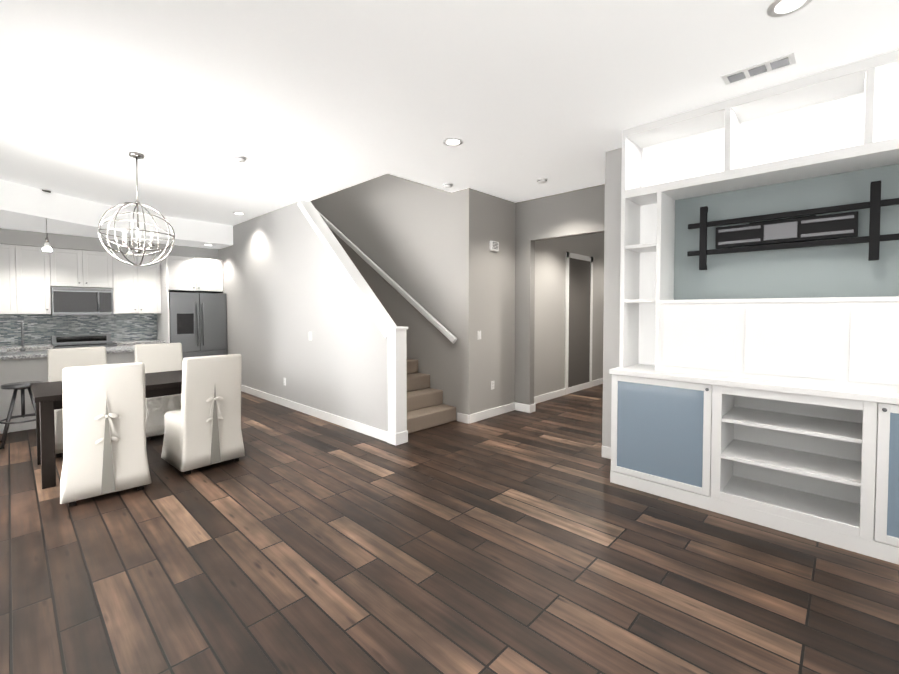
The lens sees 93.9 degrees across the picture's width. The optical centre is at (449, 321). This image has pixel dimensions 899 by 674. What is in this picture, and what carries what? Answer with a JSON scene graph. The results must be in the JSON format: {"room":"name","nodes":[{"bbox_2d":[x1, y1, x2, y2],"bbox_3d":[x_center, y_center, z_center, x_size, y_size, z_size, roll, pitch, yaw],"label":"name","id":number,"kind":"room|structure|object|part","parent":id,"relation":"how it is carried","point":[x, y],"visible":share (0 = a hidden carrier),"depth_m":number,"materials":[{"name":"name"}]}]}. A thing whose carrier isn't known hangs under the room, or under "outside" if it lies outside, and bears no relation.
{"room":"open-plan living room","nodes":[
{"label":"open-plan living room","id":0,"kind":"room"},
{"bbox_2d":[0,244,23,315],"bbox_3d":[-6.926,-0.629,6.216,0.401,1.050,0.827,2,2,44],"label":"upper cabinet","id":1,"kind":"object","parent":0,"relation":"attached to","point":[11,256],"depth_m":6.34,"materials":[{"name":"white wood"}]},
{"bbox_2d":[24,246,59,315],"bbox_3d":[-6.571,-0.640,6.624,0.354,1.050,0.509,2,2,44],"label":"upper cabinet","id":2,"kind":"object","parent":0,"relation":"attached to","point":[30,277],"depth_m":6.55,"materials":[{"name":"white wood"}]},
{"bbox_2d":[56,248,115,287],"bbox_3d":[-6.172,-0.872,7.037,0.354,0.610,0.776,2,2,44],"label":"upper cabinet","id":3,"kind":"object","parent":0,"relation":"attached to","point":[74,268],"depth_m":6.93,"materials":[{"name":"white wood"}]},
{"bbox_2d":[50,287,112,314],"bbox_3d":[-6.135,-0.331,7.017,0.438,0.450,0.762,2,2,44],"label":"over-the-range microwave","id":4,"kind":"object","parent":3,"relation":"attached to","point":[79,301],"visible":1,"depth_m":6.88,"materials":[{"name":"silver metal"}]},
{"bbox_2d":[0,228,218,258],"bbox_3d":[-5.990,-1.298,7.217,0.360,0.228,3.599,2,2,44],"label":"soffit","id":5,"kind":"structure","parent":0,"point":[31,238],"depth_m":6.92,"materials":[{"name":"grey paint"}]},
{"bbox_2d":[104,253,163,315],"bbox_3d":[-5.686,-0.666,7.553,0.354,1.050,0.761,2,2,44],"label":"upper cabinet","id":6,"kind":"object","parent":0,"relation":"attached to","point":[137,292],"depth_m":7.46,"materials":[{"name":"white wood"}]},
{"bbox_2d":[112,340,167,343],"bbox_3d":[-5.557,0.371,7.503,0.651,0.040,0.697,2,2,44],"label":"countertop","id":7,"kind":"structure","parent":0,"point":[114,341],"depth_m":7.39,"materials":[{"name":"grey stone"}]},
{"bbox_2d":[215,201,387,430],"bbox_3d":[-2.737,-1.397,6.687,5.800,5.400,0.120,2,2,44],"label":"wall","id":8,"kind":"structure","parent":0,"point":[287,288],"depth_m":6.11,"materials":[{"name":"grey paint"}]},
{"bbox_2d":[160,256,222,291],"bbox_3d":[-4.985,-0.891,8.095,0.615,0.630,0.953,2,2,44],"label":"upper cabinet","id":9,"kind":"object","parent":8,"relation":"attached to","point":[177,273],"depth_m":7.83,"materials":[{"name":"white wood"}]},
{"bbox_2d":[241,385,386,441],"bbox_3d":[-2.487,1.253,6.430,4.958,0.115,0.016,2,2,44],"label":"baseboard","id":10,"kind":"structure","parent":8,"relation":"attached to","point":[374,432],"depth_m":5.69,"materials":[{"name":"white wood"}]},
{"bbox_2d":[297,200,407,445],"bbox_3d":[-1.337,-0.201,5.388,2.245,3.081,0.190,2,2,44],"label":"trim","id":11,"kind":"structure","parent":8,"relation":"attached to","point":[397,432],"depth_m":4.71,"materials":[{"name":"white wood"}]},
{"bbox_2d":[311,173,475,420],"bbox_3d":[-1.903,-1.422,7.570,6.090,5.400,0.150,2,2,44],"label":"wall","id":12,"kind":"structure","parent":0,"point":[416,241],"depth_m":6.02,"materials":[{"name":"grey paint"}]},
{"bbox_2d":[316,209,456,343],"bbox_3d":[-1.258,-0.945,6.796,3.758,2.407,0.098,2,2,44],"label":"stair handrail","id":13,"kind":"object","parent":12,"relation":"attached to","point":[439,326],"visible":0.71,"depth_m":6.35,"materials":[{"name":"white wood"}]},
{"bbox_2d":[0,384,898,673],"bbox_3d":[0.056,1.388,5.819,11.450,0.120,10.100,2,2,44],"label":"floor","id":14,"kind":"structure","parent":0,"point":[508,542],"depth_m":2.41,"materials":[{"name":"brown wood"}]},
{"bbox_2d":[0,381,42,448],"bbox_3d":[-4.801,1.030,4.729,0.379,0.664,0.379,2,2,44],"label":"bar stool","id":15,"kind":"object","parent":14,"relation":"on","point":[17,386],"visible":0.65,"depth_m":4.66,"materials":[{"name":"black metal"}]},
{"bbox_2d":[24,348,39,351],"bbox_3d":[-6.488,0.863,6.542,0.644,0.890,0.445,2,2,44],"label":"base cabinet","id":16,"kind":"object","parent":14,"relation":"on","point":[25,349],"depth_m":6.27,"materials":[{"name":"white"}]},
{"bbox_2d":[0,344,51,347],"bbox_3d":[-6.726,0.405,6.274,0.651,0.040,1.144,2,2,44],"label":"countertop","id":17,"kind":"structure","parent":16,"relation":"on","point":[1,345],"depth_m":6.40,"materials":[{"name":"grey stone"}]},
{"bbox_2d":[0,352,134,433],"bbox_3d":[-5.286,0.888,5.637,0.660,0.890,2.187,2,2,44],"label":"base cabinet","id":18,"kind":"object","parent":14,"relation":"on","point":[11,371],"depth_m":5.18,"materials":[{"name":"white wood"}]},
{"bbox_2d":[0,348,7,351],"bbox_3d":[-6.366,0.424,5.592,0.861,0.040,0.652,2,2,44],"label":"countertop","id":19,"kind":"structure","parent":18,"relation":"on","point":[1,349],"depth_m":5.90,"materials":[{"name":"grey stone"}]},
{"bbox_2d":[0,344,138,359],"bbox_3d":[-5.276,0.423,5.629,0.750,0.040,2.207,2,2,44],"label":"countertop","id":20,"kind":"structure","parent":18,"relation":"on","point":[123,347],"depth_m":5.33,"materials":[{"name":"grey stone"}]},
{"bbox_2d":[47,346,106,457],"bbox_3d":[-3.999,0.833,4.568,0.651,1.060,0.564,2,2,44],"label":"chair","id":21,"kind":"object","parent":14,"relation":"on","point":[60,360],"visible":0.15,"depth_m":4.62,"materials":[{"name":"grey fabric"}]},
{"bbox_2d":[51,334,116,348],"bbox_3d":[-6.039,0.766,6.956,0.704,1.060,0.762,2,2,44],"label":"range","id":22,"kind":"object","parent":14,"relation":"on","point":[77,341],"visible":0.17,"depth_m":7.01,"materials":[{"name":"silver metal"}]},
{"bbox_2d":[60,362,151,506],"bbox_3d":[-2.874,0.863,3.497,0.564,1.060,0.651,-1,2,-42],"label":"chair","id":23,"kind":"object","parent":14,"relation":"on","point":[104,428],"visible":1,"depth_m":3.26,"materials":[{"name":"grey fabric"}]},
{"bbox_2d":[30,370,181,488],"bbox_3d":[-3.168,0.982,4.319,0.930,0.775,1.580,2,2,44],"label":"dining table","id":24,"kind":"object","parent":14,"relation":"on","point":[48,398],"visible":0.52,"depth_m":3.57,"materials":[{"name":"brown wood"}]},
{"bbox_2d":[134,343,182,440],"bbox_3d":[-3.475,0.817,5.119,0.564,1.060,0.651,-2,2,-44],"label":"chair","id":25,"kind":"object","parent":14,"relation":"on","point":[160,357],"visible":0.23,"depth_m":5.14,"materials":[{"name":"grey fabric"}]},
{"bbox_2d":[169,292,226,358],"bbox_3d":[-4.886,0.366,8.039,0.831,1.800,0.932,2,2,44],"label":"refrigerator","id":26,"kind":"object","parent":14,"relation":"on","point":[198,324],"visible":0.62,"depth_m":7.77,"materials":[{"name":"silver metal"}]},
{"bbox_2d":[161,354,244,474],"bbox_3d":[-2.415,0.846,4.110,0.651,1.060,0.564,1,2,41],"label":"chair","id":27,"kind":"object","parent":14,"relation":"on","point":[203,426],"visible":1,"depth_m":3.90,"materials":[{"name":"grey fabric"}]},
{"bbox_2d":[407,358,455,433],"bbox_3d":[-1.642,-0.117,6.510,3.780,2.850,1.074,2,2,44],"label":"stair steps","id":28,"kind":"structure","parent":14,"relation":"on","point":[429,414],"depth_m":5.53,"materials":[{"name":"carpet"}]},
{"bbox_2d":[602,445,610,458],"bbox_3d":[1.652,1.317,4.150,0.300,0.115,0.016,2,2,44],"label":"baseboard","id":29,"kind":"structure","parent":14,"relation":"on","point":[606,451],"depth_m":4.21,"materials":[{"name":"white wood"}]},
{"bbox_2d":[609,49,898,564],"bbox_3d":[2.412,-0.122,2.988,2.332,3.058,0.588,2,2,44],"label":"built-in cabinet","id":30,"kind":"object","parent":14,"relation":"on","point":[759,387],"depth_m":3.11,"materials":[{"name":"white wood"}]},
{"bbox_3d":[2.500,-0.679,3.172,1.240,0.520,0.125,2,2,44],"label":"tv mount bracket","id":31,"kind":"part","parent":30,"relation":"part of","materials":[{"name":"black metal"}]},
{"bbox_2d":[0,0,898,248],"bbox_3d":[0.056,-1.701,5.733,11.450,0.660,10.100,2,2,44],"label":"ceiling","id":32,"kind":"structure","parent":0,"point":[292,101],"depth_m":3.00,"materials":[{"name":"white paint"}]},
{"bbox_2d":[41,189,52,251],"bbox_3d":[-5.318,-1.325,5.542,0.110,0.799,0.110,2,2,44],"label":"pendant light","id":33,"kind":"object","parent":32,"relation":"hanging from","point":[47,247],"visible":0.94,"depth_m":5.53,"materials":[{"name":"white glass"}]},
{"bbox_2d":[124,202,132,257],"bbox_3d":[-4.712,-1.343,6.179,0.110,0.799,0.110,2,2,44],"label":"pendant light","id":34,"kind":"object","parent":32,"relation":"hanging from","point":[129,251],"visible":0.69,"depth_m":6.17,"materials":[{"name":"white glass"}]},
{"bbox_2d":[98,152,174,265],"bbox_3d":[-3.157,-1.126,4.250,0.632,1.125,0.632,2,2,44],"label":"orb chandelier","id":35,"kind":"object","parent":32,"relation":"hanging from","point":[136,156],"visible":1,"depth_m":4.24,"materials":[{"name":"silver metal"}]},
{"bbox_2d":[233,212,244,214],"bbox_3d":[-3.432,-1.758,6.843,0.190,0.008,0.190,2,2,44],"label":"recessed light","id":36,"kind":"object","parent":32,"relation":"in","point":[238,213],"visible":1,"depth_m":6.82,"materials":[{"name":"white plastic"}]},
{"bbox_2d":[232,155,246,162],"bbox_3d":[-2.162,-1.669,4.323,0.131,0.043,0.131,1,2,38],"label":"smoke detector","id":37,"kind":"object","parent":32,"relation":"attached to","point":[240,158],"depth_m":4.29,"materials":[{"name":"white plastic"}]},
{"bbox_2d":[443,183,452,187],"bbox_3d":[-0.021,-1.695,5.254,0.131,0.043,0.131,1,2,38],"label":"smoke detector","id":38,"kind":"object","parent":32,"relation":"attached to","point":[446,185],"depth_m":5.22,"materials":[{"name":"white plastic"}]},
{"bbox_2d":[443,138,462,145],"bbox_3d":[0.032,-1.676,3.924,0.190,0.008,0.190,2,2,44],"label":"recessed light","id":39,"kind":"object","parent":32,"relation":"in","point":[452,141],"visible":1,"depth_m":3.91,"materials":[{"name":"white plastic"}]},
{"bbox_2d":[536,178,547,183],"bbox_3d":[1.116,-1.690,5.070,0.131,0.043,0.131,1,2,38],"label":"smoke detector","id":40,"kind":"object","parent":32,"relation":"attached to","point":[541,180],"depth_m":5.03,"materials":[{"name":"white plastic"}]},
{"bbox_2d":[721,52,795,85],"bbox_3d":[2.014,-1.642,2.744,0.380,0.010,0.150,2,2,44],"label":"ceiling vent","id":41,"kind":"object","parent":32,"relation":"in","point":[787,60],"visible":1,"depth_m":2.73,"materials":[{"name":"white metal"}]},
{"bbox_2d":[767,0,811,16],"bbox_3d":[1.745,-1.627,2.152,0.190,0.008,0.190,2,2,44],"label":"recessed light","id":42,"kind":"object","parent":32,"relation":"in","point":[779,8],"visible":1,"depth_m":2.17,"materials":[{"name":"white plastic"}]},
{"bbox_2d":[476,190,603,412],"bbox_3d":[2.023,-0.247,7.422,0.150,3.060,5.000,2,2,44],"label":"wall","id":43,"kind":"structure","parent":0,"point":[495,305],"depth_m":6.14,"materials":[{"name":"grey paint"}]},
{"bbox_2d":[477,331,480,339],"bbox_3d":[0.400,0.183,5.609,0.012,0.116,0.072,2,2,44],"label":"switch plate","id":44,"kind":"object","parent":43,"relation":"attached to","point":[478,332],"depth_m":5.60,"materials":[{"name":"white plastic"}]},
{"bbox_2d":[467,402,516,423],"bbox_3d":[0.610,1.269,5.857,0.022,0.115,1.056,2,2,44],"label":"baseboard","id":45,"kind":"structure","parent":43,"relation":"attached to","point":[482,415],"depth_m":5.81,"materials":[{"name":"white wood"}]},
{"bbox_2d":[490,241,498,251],"bbox_3d":[0.616,-1.037,5.784,0.036,0.130,0.160,2,2,44],"label":"door chime","id":46,"kind":"object","parent":43,"relation":"attached to","point":[494,245],"depth_m":5.76,"materials":[{"name":"white plastic"}]},
{"bbox_2d":[519,378,602,408],"bbox_3d":[2.386,1.217,7.723,0.016,0.115,3.824,2,2,44],"label":"baseboard","id":47,"kind":"structure","parent":43,"relation":"attached to","point":[541,398],"depth_m":7.19,"materials":[{"name":"white wood"}]},
{"bbox_2d":[565,252,592,394],"bbox_3d":[2.378,0.031,7.679,0.020,2.490,1.030,2,2,44],"label":"door frame","id":48,"kind":"structure","parent":43,"relation":"attached to","point":[578,316],"depth_m":7.64,"materials":[{"name":"white wood"}]},
{"bbox_2d":[515,184,604,404],"bbox_3d":[1.658,-0.197,5.631,1.790,3.060,0.120,2,2,44],"label":"wall","id":49,"kind":"structure","parent":0,"point":[578,212],"depth_m":6.02,"materials":[{"name":"grey paint"}]},
{"bbox_2d":[602,147,621,446],"bbox_3d":[2.893,-0.125,3.042,3.570,3.060,0.150,2,2,44],"label":"wall","id":50,"kind":"structure","parent":0,"point":[612,257],"depth_m":4.16,"materials":[{"name":"grey paint"}]}
]}

